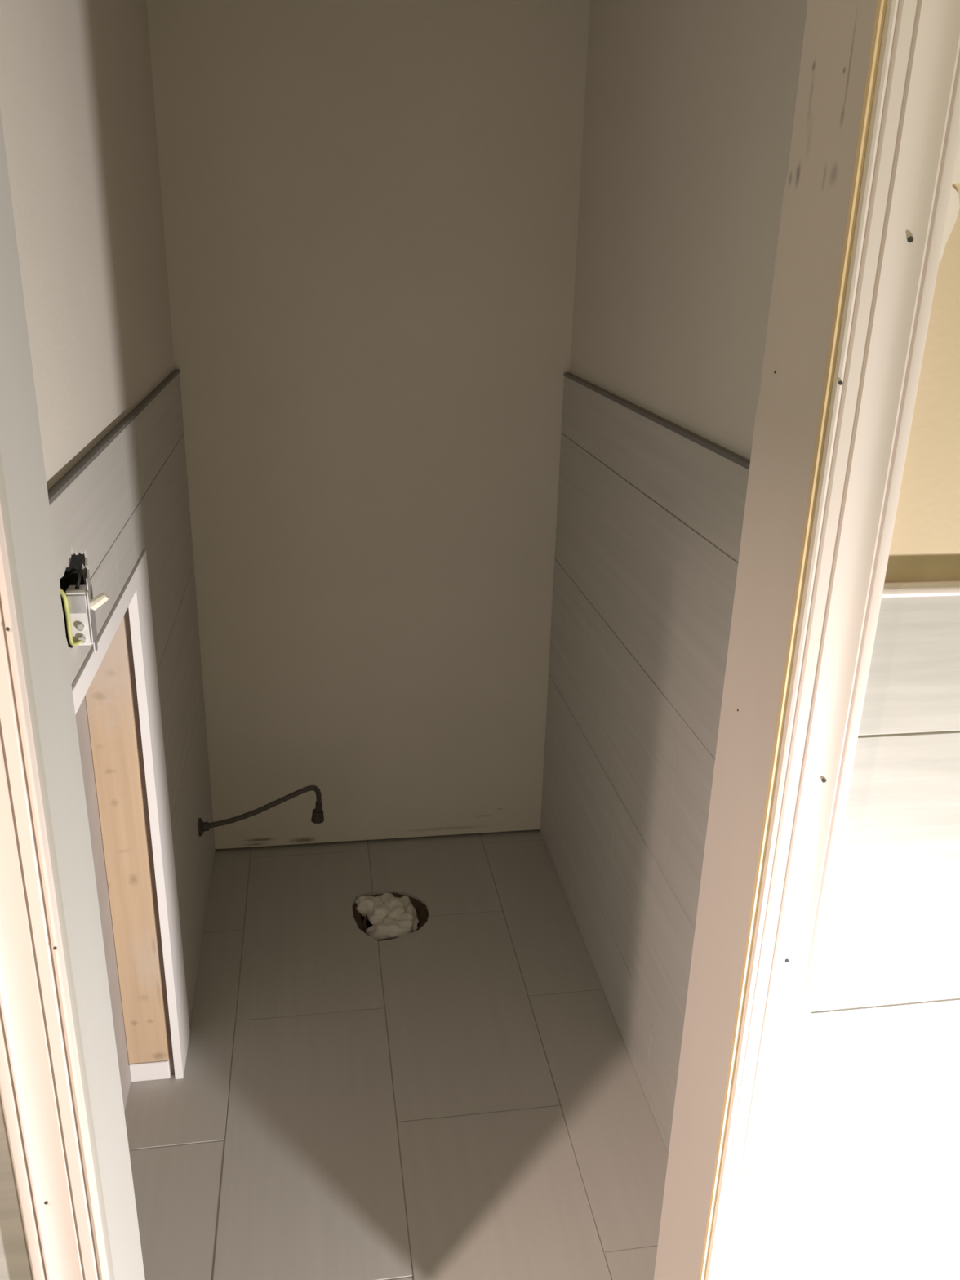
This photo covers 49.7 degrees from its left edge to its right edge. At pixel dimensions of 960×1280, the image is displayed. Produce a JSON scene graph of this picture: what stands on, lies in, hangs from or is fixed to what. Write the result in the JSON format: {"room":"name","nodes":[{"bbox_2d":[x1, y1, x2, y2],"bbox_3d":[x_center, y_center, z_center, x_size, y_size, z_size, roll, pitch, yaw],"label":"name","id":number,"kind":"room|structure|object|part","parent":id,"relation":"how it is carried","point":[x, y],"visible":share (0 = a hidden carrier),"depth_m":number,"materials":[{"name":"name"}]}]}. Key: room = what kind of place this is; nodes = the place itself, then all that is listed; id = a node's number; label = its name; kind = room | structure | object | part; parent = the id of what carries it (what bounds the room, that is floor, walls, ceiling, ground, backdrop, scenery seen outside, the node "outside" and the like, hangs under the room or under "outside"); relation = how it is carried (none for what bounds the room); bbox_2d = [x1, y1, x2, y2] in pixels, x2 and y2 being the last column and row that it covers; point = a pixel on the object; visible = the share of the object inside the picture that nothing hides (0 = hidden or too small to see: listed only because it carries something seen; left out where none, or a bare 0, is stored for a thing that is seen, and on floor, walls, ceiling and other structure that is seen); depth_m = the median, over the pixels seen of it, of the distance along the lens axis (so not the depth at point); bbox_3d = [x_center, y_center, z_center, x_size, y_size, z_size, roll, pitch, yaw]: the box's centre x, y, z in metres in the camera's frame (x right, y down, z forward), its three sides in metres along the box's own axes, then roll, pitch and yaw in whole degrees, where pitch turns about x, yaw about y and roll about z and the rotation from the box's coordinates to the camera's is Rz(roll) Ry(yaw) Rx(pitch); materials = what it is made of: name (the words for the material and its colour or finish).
{"room":"building under construction","nodes":[
{"label":"building under construction","id":0,"kind":"room"},
{"bbox_2d":[0,0,215,1112],"bbox_3d":[-0.606,-0.324,1.552,0.142,2.440,1.500,-2,21,-9],"label":"wall","id":1,"kind":"structure","parent":0,"point":[77,100],"depth_m":1.62,"materials":[{"name":"paint"}]},
{"bbox_2d":[59,551,84,644],"bbox_3d":[-0.522,-0.053,1.220,0.077,0.096,0.150,-2,21,-9],"label":"electrical box","id":2,"kind":"object","parent":1,"relation":"attached to","point":[76,560],"visible":0.02,"depth_m":1.29,"materials":[{"name":"black plastic"}]},
{"bbox_2d":[59,566,108,653],"bbox_3d":[-0.471,-0.033,1.196,0.082,0.102,0.040,-2,21,-9],"label":"light switch","id":3,"kind":"object","parent":1,"relation":"attached to","point":[80,606],"visible":0.88,"depth_m":1.19,"materials":[{"name":"plastic"}]},
{"bbox_3d":[-0.461,-0.041,1.184,0.021,0.022,0.002,-2,21,-9],"label":"plate","id":4,"kind":"part","parent":3,"relation":"part of","materials":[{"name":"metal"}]},
{"bbox_3d":[-0.542,-0.322,1.564,0.011,0.006,1.500,-2,21,-9],"label":"edge trim","id":5,"kind":"part","parent":1,"relation":"part of","materials":[{"name":"grey metal"}]},
{"bbox_2d":[84,616,170,1081],"bbox_3d":[-0.611,0.357,1.791,0.072,0.998,0.035,-2,21,-9],"label":"wood panel","id":6,"kind":"object","parent":1,"relation":"attached to","point":[108,696],"visible":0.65,"depth_m":1.78,"materials":[{"name":"brown wood"}]},
{"bbox_2d":[198,785,324,836],"bbox_3d":[-0.504,0.405,2.410,0.306,0.118,0.058,-10,23,-27],"label":"supply hose","id":7,"kind":"object","parent":1,"relation":"attached to","point":[317,815],"visible":1,"depth_m":2.39,"materials":[{"name":"plastic"}]},
{"bbox_2d":[146,0,590,848],"bbox_3d":[-0.238,-0.622,2.368,1.140,2.440,0.100,-2,21,-9],"label":"wall","id":8,"kind":"structure","parent":0,"point":[371,207],"depth_m":2.33,"materials":[{"name":"paint"}]},
{"bbox_2d":[124,829,668,1279],"bbox_3d":[0.021,1.174,1.255,3.513,0.120,3.500,-2,21,-9],"label":"floor","id":9,"kind":"structure","parent":0,"point":[460,1095],"depth_m":1.94,"materials":[{"name":"tile"}]},
{"bbox_2d":[352,893,428,941],"bbox_3d":[-0.212,0.707,2.478,0.181,0.108,0.195,-2,21,-9],"label":"hole","id":10,"kind":"object","parent":9,"relation":"in","point":[362,922],"visible":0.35,"depth_m":2.49,"materials":[{"name":"black"}]},
{"bbox_2d":[355,892,419,940],"bbox_3d":[-0.227,0.673,2.478,0.166,0.077,0.176,-2,21,-9],"label":"rag","id":11,"kind":"object","parent":10,"relation":"in","point":[391,917],"visible":0.96,"depth_m":2.46,"materials":[{"name":"white fabric"}]},
{"bbox_2d":[0,142,959,1279],"bbox_3d":[-0.066,-0.051,0.869,3.300,2.440,0.124,-2,21,-9],"label":"wall","id":12,"kind":"structure","parent":0,"point":[870,1188],"depth_m":1.02,"materials":[{"name":"white paint"}]},
{"bbox_2d":[0,503,109,1279],"bbox_3d":[-0.384,0.172,0.837,0.064,2.030,0.023,-2,21,-9],"label":"trim","id":13,"kind":"structure","parent":12,"relation":"attached to","point":[41,1086],"depth_m":0.89,"materials":[{"name":"white wood"}]},
{"bbox_2d":[0,0,886,1279],"bbox_3d":[-0.053,0.126,0.947,0.660,2.055,0.126,-2,21,-9],"label":"door frame","id":14,"kind":"structure","parent":12,"relation":"in","point":[841,46],"depth_m":0.90,"materials":[{"name":"white wood"}]},
{"bbox_2d":[704,0,959,1279],"bbox_3d":[0.299,0.150,0.944,0.066,2.030,0.023,-2,21,-9],"label":"trim","id":15,"kind":"structure","parent":12,"relation":"attached to","point":[913,137],"depth_m":0.86,"materials":[{"name":"white wood"}]},
{"bbox_3d":[0.954,-0.062,0.978,1.252,0.012,0.015,-2,21,-9],"label":"cap trim","id":16,"kind":"part","parent":12,"relation":"part of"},
{"bbox_2d":[540,0,808,1151],"bbox_3d":[0.380,-0.355,1.707,0.141,2.440,1.500,-2,21,-9],"label":"wall","id":17,"kind":"structure","parent":0,"point":[690,105],"depth_m":1.80,"materials":[{"name":"paint"}]},
{"bbox_3d":[0.317,-0.349,1.699,0.014,0.007,1.500,-2,21,-9],"label":"edge trim","id":18,"kind":"part","parent":17,"relation":"part of","materials":[{"name":"grey metal"}]}
]}

